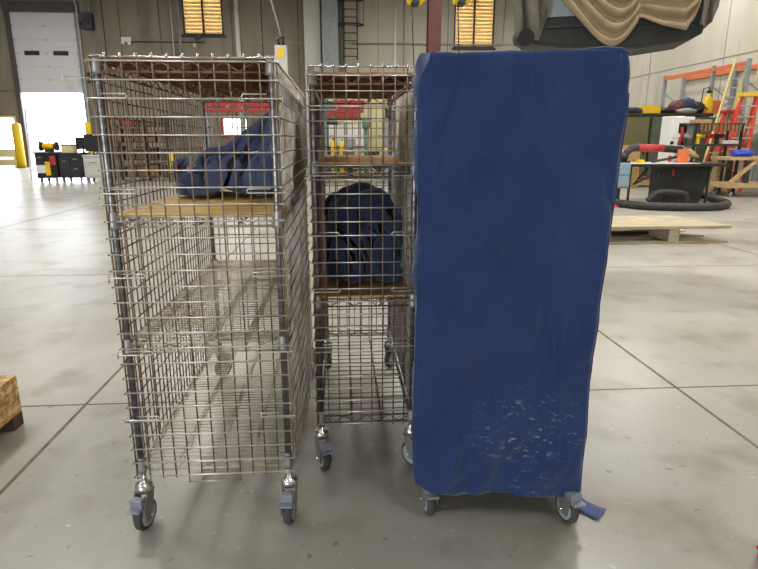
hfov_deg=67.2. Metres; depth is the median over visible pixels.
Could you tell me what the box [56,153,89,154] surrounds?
countertop
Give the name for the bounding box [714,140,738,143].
tray
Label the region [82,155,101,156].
countertop
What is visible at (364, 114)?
wall
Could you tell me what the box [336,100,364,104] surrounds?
case
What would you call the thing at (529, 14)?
tarp
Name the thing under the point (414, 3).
chain hoist
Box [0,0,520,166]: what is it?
wall
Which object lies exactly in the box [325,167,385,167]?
countertop
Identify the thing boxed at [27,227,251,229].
trim
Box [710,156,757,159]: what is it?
countertop
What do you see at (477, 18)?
window
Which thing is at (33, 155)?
ground
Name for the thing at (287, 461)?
shelf
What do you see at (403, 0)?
conduit pipe
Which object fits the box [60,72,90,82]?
light
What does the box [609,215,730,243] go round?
pallet
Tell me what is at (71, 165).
tool cart
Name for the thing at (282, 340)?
shelf
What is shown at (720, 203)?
hose
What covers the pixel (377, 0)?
trim
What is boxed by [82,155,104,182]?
tool cart
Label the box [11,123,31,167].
post
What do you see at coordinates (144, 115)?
carton
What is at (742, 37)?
wall
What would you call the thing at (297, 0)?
trim
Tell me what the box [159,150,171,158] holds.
carton
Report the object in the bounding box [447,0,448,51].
trim
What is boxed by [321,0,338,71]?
pillar
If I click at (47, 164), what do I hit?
tool cart
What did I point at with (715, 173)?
wooden crate
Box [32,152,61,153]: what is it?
countertop
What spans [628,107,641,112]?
jacket
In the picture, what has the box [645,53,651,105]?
trim
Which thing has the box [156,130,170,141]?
carton
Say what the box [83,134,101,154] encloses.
monitor
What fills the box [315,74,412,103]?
shelf
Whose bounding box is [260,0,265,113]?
trim
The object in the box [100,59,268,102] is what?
shelf
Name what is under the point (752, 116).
stepladder
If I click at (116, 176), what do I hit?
shelf
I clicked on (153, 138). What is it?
carton
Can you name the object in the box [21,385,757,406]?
joint
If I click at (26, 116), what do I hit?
ladder
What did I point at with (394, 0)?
conduit pipe
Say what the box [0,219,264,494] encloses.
trim
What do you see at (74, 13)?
trim
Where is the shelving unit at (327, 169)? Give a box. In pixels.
[325,119,363,171]
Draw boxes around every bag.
[323,182,402,282]
[730,149,754,156]
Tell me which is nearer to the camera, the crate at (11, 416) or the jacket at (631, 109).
the crate at (11, 416)
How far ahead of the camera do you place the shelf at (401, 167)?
2.33 m
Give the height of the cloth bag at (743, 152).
0.194 m
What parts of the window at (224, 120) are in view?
pane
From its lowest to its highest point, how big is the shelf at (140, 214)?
0.043 m
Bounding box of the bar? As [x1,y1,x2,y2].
[611,230,648,234]
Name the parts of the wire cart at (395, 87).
panel, post, post, panel, post, panel, post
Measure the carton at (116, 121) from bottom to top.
0.380 m
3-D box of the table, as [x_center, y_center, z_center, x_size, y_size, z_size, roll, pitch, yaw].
[6.804,-2.680,13.805,2.732,1.418,1.180,-1,14,-4]
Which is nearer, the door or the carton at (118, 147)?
the carton at (118, 147)
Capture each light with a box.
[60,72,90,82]
[121,37,131,44]
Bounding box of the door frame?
[0,116,16,122]
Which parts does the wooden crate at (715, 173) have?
lid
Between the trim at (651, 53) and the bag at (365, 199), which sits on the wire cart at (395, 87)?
the bag at (365, 199)
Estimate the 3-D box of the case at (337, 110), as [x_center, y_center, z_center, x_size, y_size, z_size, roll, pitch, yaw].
[-1.446,-8.015,26.108,1.504,0.250,0.604,-1,14,-4]
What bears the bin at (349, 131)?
on the shelving unit at (327, 169)
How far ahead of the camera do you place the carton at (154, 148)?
21.60 m
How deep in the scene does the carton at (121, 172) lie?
21.69 m
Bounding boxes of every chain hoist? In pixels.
[407,0,424,65]
[452,0,471,52]
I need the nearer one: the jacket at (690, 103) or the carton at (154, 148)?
the jacket at (690, 103)
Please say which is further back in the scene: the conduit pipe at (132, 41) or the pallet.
the conduit pipe at (132, 41)
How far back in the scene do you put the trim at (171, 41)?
33.36 m
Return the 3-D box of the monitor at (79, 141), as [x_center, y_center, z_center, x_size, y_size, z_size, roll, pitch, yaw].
[-11.022,-5.197,21.221,0.500,0.570,0.180,-1,14,-4]
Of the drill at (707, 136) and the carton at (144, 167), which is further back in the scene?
the carton at (144, 167)
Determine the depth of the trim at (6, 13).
32.78 m
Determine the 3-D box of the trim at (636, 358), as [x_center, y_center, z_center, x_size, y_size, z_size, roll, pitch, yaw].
[1.141,-1.885,13.555,0.018,0.011,45.000,-1,14,-4]
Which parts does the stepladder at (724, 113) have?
rail, rail, rail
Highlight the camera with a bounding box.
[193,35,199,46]
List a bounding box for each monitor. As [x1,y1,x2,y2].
[75,137,87,152]
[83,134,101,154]
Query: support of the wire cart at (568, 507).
on the floor
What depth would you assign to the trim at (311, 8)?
32.59 m
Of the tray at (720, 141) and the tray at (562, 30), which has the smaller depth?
the tray at (562, 30)
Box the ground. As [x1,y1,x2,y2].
[0,150,87,166]
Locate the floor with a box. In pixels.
[0,166,757,568]
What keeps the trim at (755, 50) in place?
attached to the wall at (742, 37)
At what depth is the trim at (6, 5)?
31.89 m
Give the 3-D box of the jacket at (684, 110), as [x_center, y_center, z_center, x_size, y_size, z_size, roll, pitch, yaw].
[10.322,-5.844,19.162,0.763,0.169,0.466,-1,14,-4]
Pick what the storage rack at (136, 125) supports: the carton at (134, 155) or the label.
the carton at (134, 155)
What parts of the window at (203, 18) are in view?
sill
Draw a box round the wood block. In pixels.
[690,119,711,122]
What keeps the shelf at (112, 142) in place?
attached to the storage rack at (136, 125)
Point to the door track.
(73, 0)
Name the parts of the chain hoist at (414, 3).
control cord, motor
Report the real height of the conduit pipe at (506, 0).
3.320 m
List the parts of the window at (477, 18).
sill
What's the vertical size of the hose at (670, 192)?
0.342 m
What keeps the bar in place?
in the pallet
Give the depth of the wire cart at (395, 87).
2.53 m
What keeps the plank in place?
on the bearer
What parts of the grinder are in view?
motor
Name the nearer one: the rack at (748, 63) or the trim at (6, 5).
the rack at (748, 63)
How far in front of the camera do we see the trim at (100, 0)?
32.43 m
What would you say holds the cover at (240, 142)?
on the wire cart at (203, 76)
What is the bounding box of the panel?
[702,100,720,113]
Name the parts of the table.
leg, guard arm, fence rail, leg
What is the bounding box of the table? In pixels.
[620,144,729,202]
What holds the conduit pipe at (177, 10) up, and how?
on the floor
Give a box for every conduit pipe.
[132,41,204,42]
[169,0,182,154]
[176,0,189,165]
[234,0,243,130]
[352,0,506,45]
[394,0,395,71]
[403,0,404,71]
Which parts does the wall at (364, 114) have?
panel, panel, panel, panel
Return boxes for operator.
[80,0,94,29]
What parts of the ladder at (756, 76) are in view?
rail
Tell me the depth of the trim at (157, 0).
32.70 m
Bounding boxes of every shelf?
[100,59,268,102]
[110,125,169,126]
[112,142,171,142]
[114,158,174,159]
[116,176,168,177]
[117,209,281,227]
[131,259,294,353]
[145,333,304,470]
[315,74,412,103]
[319,164,410,174]
[320,259,409,307]
[323,329,407,422]
[325,176,387,178]
[680,144,741,145]
[683,123,745,125]
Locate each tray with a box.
[512,0,703,55]
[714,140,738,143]
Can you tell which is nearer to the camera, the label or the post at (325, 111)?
the label
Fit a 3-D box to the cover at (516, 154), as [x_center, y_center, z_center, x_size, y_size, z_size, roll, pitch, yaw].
[0.561,-0.065,2.649,0.845,1.767,1.352,1,14,5]
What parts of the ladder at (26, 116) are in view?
rail, rail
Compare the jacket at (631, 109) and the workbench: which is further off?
the jacket at (631, 109)
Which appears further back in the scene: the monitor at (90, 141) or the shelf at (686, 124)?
the monitor at (90, 141)
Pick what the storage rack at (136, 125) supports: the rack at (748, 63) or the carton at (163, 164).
the carton at (163, 164)
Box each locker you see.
[623,116,649,175]
[644,117,684,175]
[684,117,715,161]
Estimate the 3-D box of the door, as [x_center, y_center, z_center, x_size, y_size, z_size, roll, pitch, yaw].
[-18.993,-13.238,32.641,3.591,4.329,0.090,-1,14,-4]
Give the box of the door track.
[73,0,89,121]
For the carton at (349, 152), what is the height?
0.550 m
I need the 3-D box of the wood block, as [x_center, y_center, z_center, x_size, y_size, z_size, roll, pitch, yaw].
[9.141,-4.634,16.202,0.408,0.100,0.400,-1,14,-4]
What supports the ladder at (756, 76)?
on the floor
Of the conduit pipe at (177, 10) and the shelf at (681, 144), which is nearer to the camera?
the shelf at (681, 144)
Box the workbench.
[709,156,757,196]
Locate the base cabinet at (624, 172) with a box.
[616,163,630,198]
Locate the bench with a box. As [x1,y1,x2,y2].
[325,167,387,178]
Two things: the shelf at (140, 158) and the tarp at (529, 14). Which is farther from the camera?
the shelf at (140, 158)
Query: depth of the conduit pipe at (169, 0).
32.59 m
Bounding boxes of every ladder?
[24,108,40,177]
[338,0,363,59]
[703,59,745,161]
[723,69,757,150]
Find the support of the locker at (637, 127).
on the floor
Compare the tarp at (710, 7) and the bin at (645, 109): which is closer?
the tarp at (710, 7)
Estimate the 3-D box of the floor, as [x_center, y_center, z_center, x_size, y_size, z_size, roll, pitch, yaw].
[-7.141,-1.694,13.190,39.500,0.200,45.300,-1,14,-4]
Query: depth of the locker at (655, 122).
19.22 m
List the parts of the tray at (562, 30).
panel, rail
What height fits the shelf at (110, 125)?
0.050 m
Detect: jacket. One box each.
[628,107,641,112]
[660,107,673,112]
[668,100,685,112]
[675,108,696,112]
[680,97,697,108]
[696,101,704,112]
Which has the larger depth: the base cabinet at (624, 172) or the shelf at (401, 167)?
the base cabinet at (624, 172)
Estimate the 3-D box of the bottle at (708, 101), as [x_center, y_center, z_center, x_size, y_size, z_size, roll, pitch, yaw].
[11.069,-6.204,19.184,0.319,0.864,0.487,12,18,39]
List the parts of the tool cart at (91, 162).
door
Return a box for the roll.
[512,28,534,47]
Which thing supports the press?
on the floor
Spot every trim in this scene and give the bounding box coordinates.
[0,0,79,12]
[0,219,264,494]
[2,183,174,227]
[3,11,31,166]
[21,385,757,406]
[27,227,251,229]
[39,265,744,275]
[73,12,92,133]
[100,0,106,55]
[116,0,132,148]
[157,0,170,148]
[171,41,514,45]
[230,0,238,133]
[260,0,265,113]
[297,0,299,88]
[303,0,320,166]
[377,0,378,71]
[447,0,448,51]
[598,330,757,448]
[632,50,757,77]
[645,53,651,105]
[715,0,731,116]
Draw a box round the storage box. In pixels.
[60,144,77,152]
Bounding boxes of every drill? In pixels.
[695,134,704,143]
[705,134,714,143]
[714,134,726,143]
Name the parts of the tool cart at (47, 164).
drawer, label plate, door, drawer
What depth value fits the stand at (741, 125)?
16.03 m
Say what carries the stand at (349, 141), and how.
on the floor
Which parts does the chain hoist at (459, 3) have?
control cord, motor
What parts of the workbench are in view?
leg, rail, leg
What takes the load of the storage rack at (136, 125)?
on the floor
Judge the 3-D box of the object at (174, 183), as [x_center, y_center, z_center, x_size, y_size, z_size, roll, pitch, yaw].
[-6.832,-1.756,13.041,0.018,0.011,45.000,-1,14,-4]
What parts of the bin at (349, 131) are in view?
lid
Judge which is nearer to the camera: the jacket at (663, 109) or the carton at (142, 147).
the jacket at (663, 109)
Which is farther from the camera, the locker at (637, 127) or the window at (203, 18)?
the window at (203, 18)
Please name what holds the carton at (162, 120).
on the storage rack at (136, 125)
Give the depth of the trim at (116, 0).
32.52 m
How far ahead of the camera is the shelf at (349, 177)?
20.74 m
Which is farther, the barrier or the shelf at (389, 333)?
the barrier
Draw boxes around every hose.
[615,192,730,210]
[646,189,689,201]
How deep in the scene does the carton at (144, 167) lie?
21.72 m
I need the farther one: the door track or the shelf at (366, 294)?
the door track
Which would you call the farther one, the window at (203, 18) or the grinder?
the window at (203, 18)
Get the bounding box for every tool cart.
[32,152,61,181]
[56,153,89,181]
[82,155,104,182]
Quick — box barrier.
[0,149,16,166]
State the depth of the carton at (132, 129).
21.38 m
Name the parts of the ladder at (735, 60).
rail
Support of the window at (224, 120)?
in the wall at (139, 21)
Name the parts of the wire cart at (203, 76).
post, panel, post, panel, post, panel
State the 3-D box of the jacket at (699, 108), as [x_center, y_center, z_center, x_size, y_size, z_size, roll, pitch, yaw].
[10.834,-6.024,19.400,0.636,0.402,0.466,-1,14,-4]
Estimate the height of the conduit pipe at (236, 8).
10.350 m
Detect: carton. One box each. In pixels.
[111,128,123,141]
[113,146,125,158]
[114,115,124,124]
[115,166,127,175]
[122,128,134,141]
[125,149,136,158]
[126,164,137,175]
[135,128,146,141]
[137,146,149,158]
[139,163,149,175]
[144,115,155,124]
[145,132,157,141]
[147,147,158,158]
[148,163,160,175]
[156,118,168,125]
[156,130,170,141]
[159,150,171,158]
[160,164,167,174]
[342,151,354,154]
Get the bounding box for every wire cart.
[84,52,315,530]
[303,63,417,469]
[420,487,585,523]
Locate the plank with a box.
[638,182,648,184]
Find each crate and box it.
[0,375,23,431]
[708,152,730,191]
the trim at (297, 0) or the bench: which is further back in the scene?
the trim at (297, 0)
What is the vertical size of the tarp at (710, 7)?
0.555 m
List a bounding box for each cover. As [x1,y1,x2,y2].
[172,112,272,195]
[412,46,632,518]
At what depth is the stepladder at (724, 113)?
17.62 m
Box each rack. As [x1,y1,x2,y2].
[108,115,174,180]
[205,100,268,146]
[660,58,757,180]
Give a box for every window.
[181,0,225,37]
[221,118,246,136]
[452,0,495,49]
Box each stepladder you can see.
[706,110,741,189]
[720,93,757,190]
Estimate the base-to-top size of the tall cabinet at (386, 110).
2.934 m
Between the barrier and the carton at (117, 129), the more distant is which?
the barrier
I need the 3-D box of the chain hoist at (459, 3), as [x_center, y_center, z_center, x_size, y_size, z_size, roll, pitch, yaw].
[1.624,-7.629,10.574,0.345,8.214,0.320,-1,14,-4]
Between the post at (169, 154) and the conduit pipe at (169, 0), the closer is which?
the post at (169, 154)
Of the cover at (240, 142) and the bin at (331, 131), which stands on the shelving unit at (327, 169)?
the bin at (331, 131)
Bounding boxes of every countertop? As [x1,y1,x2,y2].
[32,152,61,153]
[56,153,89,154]
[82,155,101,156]
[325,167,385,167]
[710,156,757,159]
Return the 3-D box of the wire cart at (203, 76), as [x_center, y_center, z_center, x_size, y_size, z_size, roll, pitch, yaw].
[-0.674,-0.078,2.765,0.664,1.743,1.658,-1,14,-4]
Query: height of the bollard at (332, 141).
1.587 m
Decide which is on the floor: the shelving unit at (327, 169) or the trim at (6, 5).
the shelving unit at (327, 169)
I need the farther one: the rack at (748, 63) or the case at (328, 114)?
the case at (328, 114)
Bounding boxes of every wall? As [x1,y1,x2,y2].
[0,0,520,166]
[326,96,412,168]
[629,0,757,180]
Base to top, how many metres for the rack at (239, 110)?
3.688 m
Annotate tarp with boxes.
[513,0,550,40]
[562,0,639,45]
[638,0,701,29]
[700,0,719,27]
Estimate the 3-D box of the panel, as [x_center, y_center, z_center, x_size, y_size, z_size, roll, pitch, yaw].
[11.201,-5.981,19.208,0.600,0.420,0.040,-1,14,-4]
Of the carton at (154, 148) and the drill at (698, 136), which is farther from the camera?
the carton at (154, 148)
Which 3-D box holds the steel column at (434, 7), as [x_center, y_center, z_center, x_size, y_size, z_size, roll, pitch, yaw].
[1.437,-7.547,14.736,0.531,10.400,0.560,-1,14,-4]
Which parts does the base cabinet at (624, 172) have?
post, door, door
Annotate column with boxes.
[426,0,441,52]
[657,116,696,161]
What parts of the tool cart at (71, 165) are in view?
door, drawer, drawer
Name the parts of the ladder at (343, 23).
rail, rail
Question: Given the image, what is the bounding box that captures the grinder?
[38,139,59,151]
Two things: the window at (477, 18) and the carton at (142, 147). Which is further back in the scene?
the window at (477, 18)
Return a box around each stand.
[345,139,355,175]
[680,123,745,193]
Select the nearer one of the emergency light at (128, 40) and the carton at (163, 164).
the carton at (163, 164)
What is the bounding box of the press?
[361,119,369,175]
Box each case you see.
[326,112,359,117]
[331,107,363,112]
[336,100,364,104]
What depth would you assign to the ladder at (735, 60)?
17.77 m
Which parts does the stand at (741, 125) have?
leg, leg, leg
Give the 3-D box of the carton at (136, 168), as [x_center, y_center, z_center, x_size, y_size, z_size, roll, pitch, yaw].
[-9.424,-4.397,21.939,0.353,0.420,0.574,-1,14,-4]
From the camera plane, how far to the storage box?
20.92 m
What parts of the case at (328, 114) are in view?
lid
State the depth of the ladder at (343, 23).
32.47 m
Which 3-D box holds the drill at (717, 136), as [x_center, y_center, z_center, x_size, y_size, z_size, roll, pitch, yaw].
[9.691,-4.140,16.209,0.350,0.280,0.120,-1,14,-4]
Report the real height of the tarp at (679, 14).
0.613 m
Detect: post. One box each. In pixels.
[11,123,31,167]
[85,121,93,154]
[169,154,174,181]
[324,101,338,172]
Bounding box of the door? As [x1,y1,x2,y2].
[9,12,82,92]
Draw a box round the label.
[277,48,283,56]
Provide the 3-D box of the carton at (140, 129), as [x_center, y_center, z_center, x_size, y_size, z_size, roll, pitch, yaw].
[-9.013,-5.674,21.647,0.353,0.480,0.574,-1,14,-4]
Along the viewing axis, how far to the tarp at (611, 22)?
6.14 m
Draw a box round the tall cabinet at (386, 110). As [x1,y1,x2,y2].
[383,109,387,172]
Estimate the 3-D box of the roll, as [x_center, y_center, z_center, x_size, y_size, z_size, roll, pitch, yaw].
[1.611,-2.747,6.359,0.180,0.188,0.222,-2,14,-6]
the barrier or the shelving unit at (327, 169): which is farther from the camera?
the barrier
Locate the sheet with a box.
[622,145,639,187]
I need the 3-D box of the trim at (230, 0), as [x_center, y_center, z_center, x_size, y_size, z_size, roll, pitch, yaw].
[-8.491,-12.270,33.536,0.060,10.400,0.022,-1,14,-4]
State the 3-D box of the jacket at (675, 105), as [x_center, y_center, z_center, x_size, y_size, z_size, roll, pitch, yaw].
[10.131,-6.034,19.349,0.636,0.448,0.466,-1,14,-4]
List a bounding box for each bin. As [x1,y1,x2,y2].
[327,125,343,145]
[345,125,362,145]
[638,106,660,112]
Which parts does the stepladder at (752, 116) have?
rail, rail, rail, rail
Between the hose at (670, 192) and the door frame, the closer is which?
the hose at (670, 192)
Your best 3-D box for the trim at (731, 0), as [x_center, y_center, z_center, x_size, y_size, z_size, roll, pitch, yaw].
[12.111,-8.819,19.798,0.022,10.400,0.040,-1,14,-4]
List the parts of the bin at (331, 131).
lid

